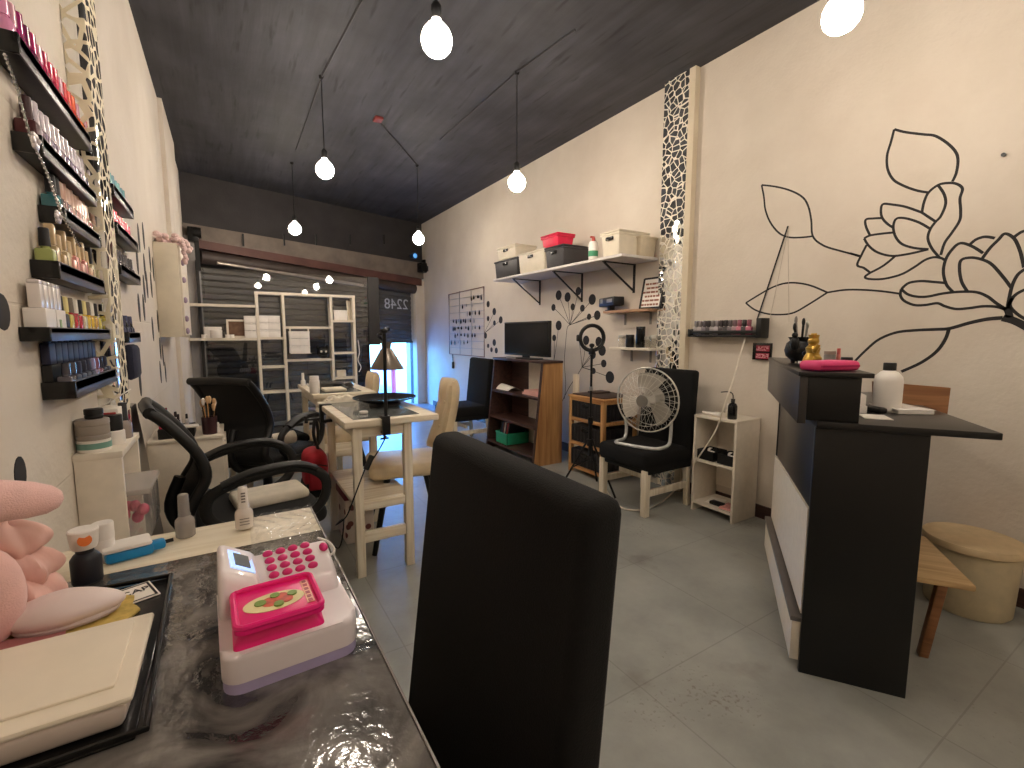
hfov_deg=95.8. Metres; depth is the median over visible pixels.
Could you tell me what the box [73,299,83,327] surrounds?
bottle
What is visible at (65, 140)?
bottle
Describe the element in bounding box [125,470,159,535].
storage box
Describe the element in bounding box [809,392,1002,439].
countertop
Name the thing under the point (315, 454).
backpack
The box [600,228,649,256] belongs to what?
storage bin
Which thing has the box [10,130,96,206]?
wall ledge
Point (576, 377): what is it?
wooden plank
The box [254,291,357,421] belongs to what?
shelving unit
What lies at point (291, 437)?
cloth
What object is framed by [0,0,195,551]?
wall
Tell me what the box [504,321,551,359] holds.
television
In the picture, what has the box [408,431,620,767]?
chair
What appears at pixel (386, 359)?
lamp
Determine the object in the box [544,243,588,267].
storage bin
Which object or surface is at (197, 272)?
window
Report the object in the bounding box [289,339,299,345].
box
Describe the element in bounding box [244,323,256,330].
box
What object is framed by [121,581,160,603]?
printed card
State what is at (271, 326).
box
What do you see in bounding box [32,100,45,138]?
bottle
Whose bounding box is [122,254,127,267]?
bottle
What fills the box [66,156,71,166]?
bottle
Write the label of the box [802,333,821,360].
figurine
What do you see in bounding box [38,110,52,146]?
bottle
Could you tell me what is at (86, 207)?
bottle
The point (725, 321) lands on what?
bottle
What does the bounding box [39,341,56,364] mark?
bottle
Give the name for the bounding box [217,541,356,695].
cash register
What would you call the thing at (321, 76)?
conduit
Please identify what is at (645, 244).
storage bin
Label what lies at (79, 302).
bottle
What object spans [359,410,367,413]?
disc
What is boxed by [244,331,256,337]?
box
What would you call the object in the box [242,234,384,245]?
trim
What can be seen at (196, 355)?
trim
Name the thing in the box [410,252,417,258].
lamp
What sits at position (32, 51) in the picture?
bottle
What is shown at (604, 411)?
trolley
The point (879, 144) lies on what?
wall
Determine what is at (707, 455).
basket
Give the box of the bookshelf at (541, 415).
[486,357,562,465]
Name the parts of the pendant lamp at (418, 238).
cord, globe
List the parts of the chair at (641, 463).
leg, seat, leg, backrest, leg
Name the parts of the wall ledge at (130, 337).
panel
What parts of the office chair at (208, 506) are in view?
frame, armrest, seat, armrest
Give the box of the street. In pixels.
[371,363,406,392]
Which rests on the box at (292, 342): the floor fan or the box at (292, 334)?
the box at (292, 334)
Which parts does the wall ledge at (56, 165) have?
panel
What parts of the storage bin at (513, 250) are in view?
lid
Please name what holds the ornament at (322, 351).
on the shelving unit at (329, 297)
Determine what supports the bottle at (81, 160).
on the wall ledge at (56, 165)
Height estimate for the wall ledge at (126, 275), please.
0.040 m
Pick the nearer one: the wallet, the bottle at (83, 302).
the bottle at (83, 302)
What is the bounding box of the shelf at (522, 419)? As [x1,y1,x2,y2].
[490,412,535,429]
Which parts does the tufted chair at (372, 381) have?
seat, leg, backrest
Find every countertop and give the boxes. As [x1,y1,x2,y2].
[768,357,874,377]
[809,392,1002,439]
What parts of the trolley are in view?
post, rail, rail, drawer, rail, panel, rail, drawer, drawer, post, post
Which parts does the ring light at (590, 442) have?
tripod leg, tripod leg, tripod leg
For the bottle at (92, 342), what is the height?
0.089 m
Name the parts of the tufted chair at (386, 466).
leg, seat, leg, backrest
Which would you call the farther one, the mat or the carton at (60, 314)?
the mat
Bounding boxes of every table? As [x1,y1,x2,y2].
[56,505,440,767]
[298,382,375,505]
[317,401,438,578]
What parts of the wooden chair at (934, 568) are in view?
backrest, leg, seat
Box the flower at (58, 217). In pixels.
[54,210,62,223]
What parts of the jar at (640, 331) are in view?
lid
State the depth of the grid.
6.52 m
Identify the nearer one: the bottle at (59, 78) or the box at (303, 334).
the bottle at (59, 78)
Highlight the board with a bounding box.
[130,403,163,535]
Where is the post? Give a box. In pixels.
[391,370,395,392]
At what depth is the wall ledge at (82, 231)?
1.18 m
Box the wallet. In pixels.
[709,500,724,506]
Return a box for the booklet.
[719,502,730,510]
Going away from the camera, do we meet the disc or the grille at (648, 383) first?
the disc
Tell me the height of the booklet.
0.014 m
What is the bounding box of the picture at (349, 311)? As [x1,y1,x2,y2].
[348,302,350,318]
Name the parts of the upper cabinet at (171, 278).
door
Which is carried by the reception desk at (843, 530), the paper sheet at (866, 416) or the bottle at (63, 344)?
the paper sheet at (866, 416)
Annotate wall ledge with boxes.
[0,28,91,151]
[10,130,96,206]
[18,327,110,341]
[29,259,104,293]
[37,204,100,247]
[41,369,116,399]
[111,183,133,218]
[114,222,138,252]
[118,263,140,284]
[124,332,140,342]
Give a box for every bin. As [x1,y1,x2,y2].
[494,256,519,278]
[496,243,536,260]
[496,430,528,445]
[518,248,546,273]
[540,232,574,247]
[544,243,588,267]
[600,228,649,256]
[636,235,657,256]
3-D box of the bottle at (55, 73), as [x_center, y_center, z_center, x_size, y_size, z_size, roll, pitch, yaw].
[-1.168,-0.748,1.180,0.036,0.109,0.036,-4,7,-31]
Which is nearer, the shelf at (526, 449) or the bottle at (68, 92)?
the bottle at (68, 92)
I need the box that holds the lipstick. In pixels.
[836,348,840,359]
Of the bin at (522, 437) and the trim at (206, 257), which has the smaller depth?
the bin at (522, 437)
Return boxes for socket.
[321,149,327,158]
[431,0,441,19]
[514,162,519,171]
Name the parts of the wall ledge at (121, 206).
panel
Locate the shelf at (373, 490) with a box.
[330,466,402,505]
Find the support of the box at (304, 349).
in the tray at (289, 326)
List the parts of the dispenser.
lid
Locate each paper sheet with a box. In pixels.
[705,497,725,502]
[859,414,892,419]
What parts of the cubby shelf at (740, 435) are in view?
panel, shelf, shelf, panel, panel, panel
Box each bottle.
[0,0,16,31]
[8,1,25,42]
[13,94,41,134]
[15,10,30,50]
[16,28,25,42]
[23,24,38,61]
[26,279,44,307]
[30,32,42,67]
[31,49,38,61]
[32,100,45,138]
[34,227,57,260]
[36,44,50,79]
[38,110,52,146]
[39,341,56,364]
[40,174,62,206]
[42,51,53,83]
[42,223,61,261]
[42,281,49,308]
[43,67,50,79]
[44,115,56,150]
[47,282,53,308]
[48,61,60,93]
[49,123,62,157]
[51,283,57,309]
[51,341,62,363]
[53,67,63,97]
[54,127,65,160]
[55,176,65,207]
[55,284,61,309]
[56,145,62,157]
[56,230,71,266]
[56,234,68,264]
[57,362,76,381]
[58,77,69,106]
[58,341,68,362]
[59,135,71,166]
[59,181,70,211]
[61,296,69,327]
[62,82,72,111]
[62,296,74,327]
[63,183,72,212]
[63,341,73,361]
[64,139,74,170]
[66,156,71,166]
[66,188,76,216]
[66,236,80,270]
[66,524,103,586]
[67,91,77,118]
[67,241,78,269]
[68,146,79,175]
[68,298,79,327]
[69,340,78,360]
[69,361,81,378]
[70,190,78,217]
[71,95,80,122]
[72,148,81,177]
[73,194,82,220]
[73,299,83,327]
[74,165,79,175]
[74,340,83,359]
[75,103,84,128]
[75,360,86,377]
[76,155,86,183]
[76,196,84,222]
[76,242,88,273]
[76,246,86,272]
[77,300,88,328]
[79,200,88,225]
[79,340,87,358]
[80,158,88,185]
[80,360,91,375]
[82,201,90,227]
[82,301,91,328]
[83,359,95,374]
[84,247,95,276]
[84,340,91,357]
[85,205,93,229]
[85,251,93,275]
[86,302,95,328]
[88,340,95,356]
[88,358,99,373]
[90,303,98,328]
[92,357,103,371]
[93,303,102,328]
[99,356,107,370]
[102,356,110,369]
[118,251,124,265]
[118,402,132,438]
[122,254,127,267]
[123,316,128,331]
[128,317,132,331]
[174,493,195,538]
[185,414,188,423]
[235,486,253,529]
[301,373,305,385]
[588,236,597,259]
[693,321,698,334]
[697,321,702,334]
[701,321,706,334]
[705,321,710,334]
[709,320,714,334]
[713,320,718,334]
[718,320,723,334]
[721,391,737,419]
[722,320,727,334]
[727,320,732,334]
[731,320,737,334]
[736,320,741,334]
[740,320,746,334]
[745,319,752,334]
[872,362,903,412]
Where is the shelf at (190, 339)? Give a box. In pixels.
[189,338,256,340]
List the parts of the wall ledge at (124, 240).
panel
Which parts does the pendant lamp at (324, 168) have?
cord, globe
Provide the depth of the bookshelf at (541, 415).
4.54 m
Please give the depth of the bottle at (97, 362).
1.32 m
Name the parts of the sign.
red panel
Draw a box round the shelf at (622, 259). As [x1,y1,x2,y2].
[493,253,657,304]
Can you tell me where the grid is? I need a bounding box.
[448,286,484,356]
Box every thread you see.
[770,231,787,316]
[788,251,788,296]
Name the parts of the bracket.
bracket plate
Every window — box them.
[195,261,312,427]
[201,264,368,421]
[366,287,411,340]
[367,277,379,344]
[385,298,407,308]
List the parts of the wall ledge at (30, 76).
panel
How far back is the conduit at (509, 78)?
3.74 m
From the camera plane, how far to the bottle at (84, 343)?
1.30 m
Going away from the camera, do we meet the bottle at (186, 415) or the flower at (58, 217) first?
the flower at (58, 217)
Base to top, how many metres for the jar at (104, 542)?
0.045 m
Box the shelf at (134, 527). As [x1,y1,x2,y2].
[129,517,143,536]
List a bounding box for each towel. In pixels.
[321,386,346,391]
[323,393,355,402]
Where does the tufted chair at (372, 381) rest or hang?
on the floor
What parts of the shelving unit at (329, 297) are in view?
shelf, shelf, shelf, shelf, panel, shelf, shelf, shelf, shelf, shelf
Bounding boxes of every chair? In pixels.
[138,397,330,528]
[186,377,324,484]
[230,427,309,487]
[309,371,379,465]
[366,377,459,555]
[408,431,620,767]
[435,357,492,435]
[599,367,698,517]
[872,381,975,657]
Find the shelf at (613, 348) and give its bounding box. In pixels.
[609,347,656,362]
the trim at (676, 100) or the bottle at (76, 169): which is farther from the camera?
the trim at (676, 100)
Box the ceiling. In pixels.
[128,0,819,223]
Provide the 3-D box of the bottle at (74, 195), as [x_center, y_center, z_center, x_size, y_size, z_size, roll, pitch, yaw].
[-1.205,-0.469,1.271,0.035,0.100,0.035,-4,7,-31]
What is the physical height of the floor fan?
0.543 m
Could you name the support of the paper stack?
on the bookshelf at (541, 415)
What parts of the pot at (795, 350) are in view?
brush handle, pot, brush handle, brush handle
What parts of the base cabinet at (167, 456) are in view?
panel, door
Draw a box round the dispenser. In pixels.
[309,376,319,393]
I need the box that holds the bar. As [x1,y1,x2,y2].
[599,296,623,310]
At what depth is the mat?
3.93 m
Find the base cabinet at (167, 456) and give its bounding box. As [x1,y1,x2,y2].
[146,423,229,532]
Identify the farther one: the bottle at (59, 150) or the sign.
the sign
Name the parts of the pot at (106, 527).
lid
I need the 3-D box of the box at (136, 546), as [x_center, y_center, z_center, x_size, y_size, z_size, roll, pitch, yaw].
[-0.725,0.315,0.900,0.109,0.030,0.052,-6,8,-43]
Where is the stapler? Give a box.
[866,404,886,413]
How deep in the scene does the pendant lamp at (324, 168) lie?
3.37 m
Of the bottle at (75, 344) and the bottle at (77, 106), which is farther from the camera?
the bottle at (77, 106)
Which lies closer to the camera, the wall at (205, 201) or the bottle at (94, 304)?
the bottle at (94, 304)
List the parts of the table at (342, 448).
leg, leg, leg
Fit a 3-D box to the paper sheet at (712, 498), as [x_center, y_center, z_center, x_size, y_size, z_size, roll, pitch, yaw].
[1.392,0.798,3.159,0.100,0.002,0.130,5,8,41]
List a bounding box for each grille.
[618,368,676,430]
[622,369,677,430]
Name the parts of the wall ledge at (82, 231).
panel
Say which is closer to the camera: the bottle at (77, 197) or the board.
the bottle at (77, 197)
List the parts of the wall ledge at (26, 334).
panel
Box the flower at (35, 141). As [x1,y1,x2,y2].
[30,131,41,150]
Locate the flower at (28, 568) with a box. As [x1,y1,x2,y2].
[0,480,68,641]
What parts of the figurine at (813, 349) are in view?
crown, raised arm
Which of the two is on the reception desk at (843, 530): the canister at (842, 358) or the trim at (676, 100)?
the canister at (842, 358)
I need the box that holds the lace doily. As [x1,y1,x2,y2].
[4,595,139,640]
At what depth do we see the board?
1.84 m
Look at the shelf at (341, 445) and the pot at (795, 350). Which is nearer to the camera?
the pot at (795, 350)
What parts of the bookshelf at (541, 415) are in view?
panel, panel, panel, panel, panel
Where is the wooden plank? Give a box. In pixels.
[573,374,579,446]
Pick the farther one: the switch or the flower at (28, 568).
the switch
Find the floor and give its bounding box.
[228,401,1023,767]
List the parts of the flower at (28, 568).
plush arm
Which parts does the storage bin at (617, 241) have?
lid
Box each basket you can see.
[697,446,726,461]
[717,451,733,466]
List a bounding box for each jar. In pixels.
[73,416,109,436]
[75,433,111,453]
[84,414,103,418]
[95,536,114,563]
[104,413,125,444]
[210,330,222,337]
[626,335,633,346]
[636,326,645,347]
[650,335,657,338]
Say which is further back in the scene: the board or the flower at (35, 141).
the board
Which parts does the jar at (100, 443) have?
lid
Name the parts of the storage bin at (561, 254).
lid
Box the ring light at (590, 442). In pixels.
[566,324,615,498]
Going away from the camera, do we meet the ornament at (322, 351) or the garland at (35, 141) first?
the garland at (35, 141)
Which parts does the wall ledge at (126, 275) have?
panel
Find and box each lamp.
[289,162,300,234]
[316,75,333,178]
[320,380,353,388]
[334,327,403,548]
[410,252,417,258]
[413,165,423,244]
[421,0,451,58]
[508,71,524,191]
[821,0,862,35]
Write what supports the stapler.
on the reception desk at (843, 530)
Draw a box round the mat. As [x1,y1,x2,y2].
[573,390,633,398]
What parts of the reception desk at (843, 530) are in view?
panel, white panel, panel, panel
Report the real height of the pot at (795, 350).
0.203 m
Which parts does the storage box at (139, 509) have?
lid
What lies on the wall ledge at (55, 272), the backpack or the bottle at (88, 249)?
the bottle at (88, 249)
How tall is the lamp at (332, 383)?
0.045 m
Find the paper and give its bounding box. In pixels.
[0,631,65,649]
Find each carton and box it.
[22,307,56,326]
[55,310,66,327]
[333,310,347,319]
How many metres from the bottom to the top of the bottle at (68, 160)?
0.106 m
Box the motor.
[417,259,427,272]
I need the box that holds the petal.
[11,587,125,637]
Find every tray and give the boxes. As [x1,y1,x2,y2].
[0,573,173,767]
[157,422,195,439]
[289,326,311,353]
[352,393,415,406]
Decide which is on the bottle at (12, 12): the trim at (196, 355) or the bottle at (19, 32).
the bottle at (19, 32)
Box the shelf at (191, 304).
[189,303,254,307]
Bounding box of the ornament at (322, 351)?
[316,345,328,357]
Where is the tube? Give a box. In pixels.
[702,411,720,416]
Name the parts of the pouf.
lid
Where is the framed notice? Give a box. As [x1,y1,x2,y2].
[639,276,662,308]
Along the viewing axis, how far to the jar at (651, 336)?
3.60 m
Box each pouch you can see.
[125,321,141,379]
[800,360,859,370]
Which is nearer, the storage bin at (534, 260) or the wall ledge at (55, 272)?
the wall ledge at (55, 272)
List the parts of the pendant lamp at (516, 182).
globe, cord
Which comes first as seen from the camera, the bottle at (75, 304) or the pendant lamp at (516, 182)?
the bottle at (75, 304)
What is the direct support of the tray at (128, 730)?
on the table at (352, 710)
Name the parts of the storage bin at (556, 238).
lid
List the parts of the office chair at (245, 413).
frame, seat, armrest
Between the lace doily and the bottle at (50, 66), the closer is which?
the lace doily
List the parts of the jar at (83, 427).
lid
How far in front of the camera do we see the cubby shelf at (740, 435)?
3.04 m
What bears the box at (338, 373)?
on the shelving unit at (329, 297)
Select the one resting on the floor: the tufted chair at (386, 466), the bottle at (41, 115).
the tufted chair at (386, 466)
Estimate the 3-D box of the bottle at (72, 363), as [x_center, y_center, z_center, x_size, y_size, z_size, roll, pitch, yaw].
[-1.064,-0.022,1.121,0.028,0.064,0.042,-4,7,-31]
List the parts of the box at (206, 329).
lid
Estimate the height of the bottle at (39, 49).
0.104 m
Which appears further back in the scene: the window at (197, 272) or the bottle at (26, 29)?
the window at (197, 272)
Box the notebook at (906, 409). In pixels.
[869,403,935,414]
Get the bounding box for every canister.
[823,351,835,359]
[841,357,852,359]
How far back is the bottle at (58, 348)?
1.10 m
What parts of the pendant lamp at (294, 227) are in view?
cord, globe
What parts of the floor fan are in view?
blade, blade, motor, blade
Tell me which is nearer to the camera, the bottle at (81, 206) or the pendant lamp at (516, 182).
the bottle at (81, 206)
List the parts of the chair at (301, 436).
leg, leg, seat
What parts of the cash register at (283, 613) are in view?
display frame, scale plate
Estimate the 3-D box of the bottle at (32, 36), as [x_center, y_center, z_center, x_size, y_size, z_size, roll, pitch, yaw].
[-1.084,-0.733,1.044,0.036,0.109,0.036,-4,7,-31]
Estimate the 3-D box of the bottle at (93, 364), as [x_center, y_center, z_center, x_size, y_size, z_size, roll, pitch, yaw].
[-1.165,-0.040,1.285,0.028,0.064,0.042,-4,7,-31]
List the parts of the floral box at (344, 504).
lid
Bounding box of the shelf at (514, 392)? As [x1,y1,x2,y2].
[492,389,537,400]
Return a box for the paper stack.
[522,389,538,396]
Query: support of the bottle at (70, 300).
on the wall ledge at (26, 334)
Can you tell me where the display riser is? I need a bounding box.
[41,358,87,381]
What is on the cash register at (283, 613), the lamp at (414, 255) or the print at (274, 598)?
the print at (274, 598)
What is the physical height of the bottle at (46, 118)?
0.111 m
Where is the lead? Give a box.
[317,537,335,555]
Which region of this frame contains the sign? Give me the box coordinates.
[752,343,772,359]
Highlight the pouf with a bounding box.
[921,522,1023,623]
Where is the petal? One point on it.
(65, 609)
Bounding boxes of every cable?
[358,340,360,371]
[607,337,745,510]
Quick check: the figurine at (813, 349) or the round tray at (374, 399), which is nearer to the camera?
the figurine at (813, 349)
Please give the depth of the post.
9.03 m
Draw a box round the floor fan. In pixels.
[614,367,679,450]
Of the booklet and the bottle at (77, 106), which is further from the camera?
the booklet
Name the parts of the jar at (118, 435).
lid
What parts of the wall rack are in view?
rail, panel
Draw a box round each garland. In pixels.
[2,53,81,246]
[152,231,192,264]
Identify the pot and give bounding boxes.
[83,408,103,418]
[92,519,114,563]
[784,316,809,362]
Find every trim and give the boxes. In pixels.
[59,0,131,422]
[182,222,423,278]
[182,235,207,424]
[199,240,421,285]
[200,250,416,293]
[216,261,363,286]
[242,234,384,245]
[406,280,425,403]
[652,69,689,485]
[674,65,700,491]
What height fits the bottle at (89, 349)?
0.089 m
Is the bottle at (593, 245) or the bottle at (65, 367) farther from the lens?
the bottle at (593, 245)
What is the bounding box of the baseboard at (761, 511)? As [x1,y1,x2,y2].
[433,400,1023,608]
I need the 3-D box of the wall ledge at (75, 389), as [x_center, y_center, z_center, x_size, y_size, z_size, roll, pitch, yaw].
[-1.152,-0.006,1.250,0.058,0.040,0.471,-4,7,-31]
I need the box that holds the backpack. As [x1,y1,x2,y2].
[301,417,327,497]
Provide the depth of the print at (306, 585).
0.63 m
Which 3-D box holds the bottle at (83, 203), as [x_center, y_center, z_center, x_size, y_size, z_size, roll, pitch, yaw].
[-1.254,-0.480,1.350,0.035,0.105,0.034,-4,7,-31]
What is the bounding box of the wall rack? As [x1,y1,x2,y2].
[688,318,769,337]
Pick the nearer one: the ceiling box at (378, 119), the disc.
the disc
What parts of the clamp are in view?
screw handle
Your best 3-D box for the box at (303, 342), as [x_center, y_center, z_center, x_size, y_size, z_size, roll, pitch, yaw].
[-2.590,-0.522,5.768,0.124,0.086,0.103,-4,7,-31]
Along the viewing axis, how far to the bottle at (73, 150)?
1.29 m
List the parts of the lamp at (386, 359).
cord, arm, lamp shade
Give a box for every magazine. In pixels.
[496,383,519,390]
[508,423,524,433]
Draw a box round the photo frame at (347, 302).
[346,301,350,319]
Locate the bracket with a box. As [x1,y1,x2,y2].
[187,226,201,270]
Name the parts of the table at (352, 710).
edge trim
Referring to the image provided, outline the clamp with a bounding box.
[304,403,331,422]
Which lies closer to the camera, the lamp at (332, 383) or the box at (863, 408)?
the box at (863, 408)
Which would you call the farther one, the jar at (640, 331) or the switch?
the jar at (640, 331)
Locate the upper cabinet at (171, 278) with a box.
[152,241,191,336]
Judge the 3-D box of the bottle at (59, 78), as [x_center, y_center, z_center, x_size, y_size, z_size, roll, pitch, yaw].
[-1.189,-0.749,1.214,0.036,0.104,0.036,-4,7,-31]
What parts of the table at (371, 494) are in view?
leg, leg, leg, rail, leg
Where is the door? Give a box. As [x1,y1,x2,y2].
[366,341,413,402]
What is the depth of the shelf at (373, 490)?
2.52 m
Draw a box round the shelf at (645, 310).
[603,308,656,324]
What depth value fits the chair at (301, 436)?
3.60 m
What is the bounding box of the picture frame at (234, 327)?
[226,319,245,337]
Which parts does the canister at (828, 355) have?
lid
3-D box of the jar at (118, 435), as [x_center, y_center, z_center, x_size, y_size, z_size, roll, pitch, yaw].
[-1.149,0.130,1.335,0.052,0.085,0.052,-4,7,-31]
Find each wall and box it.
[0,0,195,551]
[178,171,421,262]
[421,0,1023,588]
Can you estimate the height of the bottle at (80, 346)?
0.089 m
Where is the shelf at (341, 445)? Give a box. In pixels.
[308,435,351,451]
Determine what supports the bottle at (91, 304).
on the wall ledge at (26, 334)
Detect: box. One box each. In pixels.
[0,613,153,765]
[96,389,130,419]
[101,533,173,563]
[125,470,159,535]
[204,327,221,337]
[243,316,256,322]
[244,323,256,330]
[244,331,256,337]
[255,315,267,322]
[255,323,267,329]
[256,330,268,336]
[268,316,279,322]
[268,323,280,329]
[268,330,280,336]
[288,331,299,337]
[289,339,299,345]
[289,346,300,352]
[299,331,309,337]
[300,339,309,345]
[300,346,309,352]
[335,370,345,376]
[336,483,373,543]
[373,115,416,164]
[859,393,866,413]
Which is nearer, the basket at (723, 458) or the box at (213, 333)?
the basket at (723, 458)
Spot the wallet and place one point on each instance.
(713, 502)
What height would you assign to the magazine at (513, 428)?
0.209 m
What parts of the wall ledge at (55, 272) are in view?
panel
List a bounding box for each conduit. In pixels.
[295,76,321,149]
[321,0,362,76]
[440,73,514,139]
[517,29,575,72]
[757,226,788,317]
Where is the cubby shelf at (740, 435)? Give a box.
[691,411,759,523]
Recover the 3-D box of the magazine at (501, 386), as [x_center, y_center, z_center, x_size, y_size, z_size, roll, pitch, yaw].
[-0.035,0.030,4.827,0.160,0.053,0.250,-4,7,-31]
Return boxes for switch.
[363,455,373,469]
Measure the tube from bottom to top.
0.030 m
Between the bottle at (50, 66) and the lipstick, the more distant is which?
the lipstick
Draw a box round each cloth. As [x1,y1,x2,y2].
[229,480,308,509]
[272,430,296,443]
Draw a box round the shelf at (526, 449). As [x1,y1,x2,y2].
[488,438,533,458]
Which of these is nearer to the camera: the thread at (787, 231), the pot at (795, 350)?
the pot at (795, 350)
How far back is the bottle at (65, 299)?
1.15 m
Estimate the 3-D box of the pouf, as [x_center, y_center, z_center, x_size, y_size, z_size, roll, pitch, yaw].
[2.021,0.824,2.046,0.344,0.322,0.344,-4,7,-31]
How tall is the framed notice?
0.251 m
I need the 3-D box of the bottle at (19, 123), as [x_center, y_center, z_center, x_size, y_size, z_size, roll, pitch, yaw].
[-1.044,-0.564,0.997,0.037,0.106,0.037,-4,7,-31]
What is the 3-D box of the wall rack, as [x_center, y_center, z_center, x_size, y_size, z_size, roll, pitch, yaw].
[1.445,-0.376,3.129,0.091,0.125,0.538,-4,7,-31]
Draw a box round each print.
[254,590,296,606]
[263,592,292,606]
[301,580,312,600]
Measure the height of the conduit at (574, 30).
0.012 m
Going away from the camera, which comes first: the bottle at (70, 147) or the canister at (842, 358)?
the bottle at (70, 147)
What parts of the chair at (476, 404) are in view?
seat, leg, backrest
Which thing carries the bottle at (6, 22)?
on the wall ledge at (30, 76)
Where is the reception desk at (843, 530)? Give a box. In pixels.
[764,357,1002,698]
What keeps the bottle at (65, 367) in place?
on the wall ledge at (75, 389)
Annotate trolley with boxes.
[568,394,636,476]
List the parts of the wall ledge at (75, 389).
panel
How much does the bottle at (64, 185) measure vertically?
0.105 m

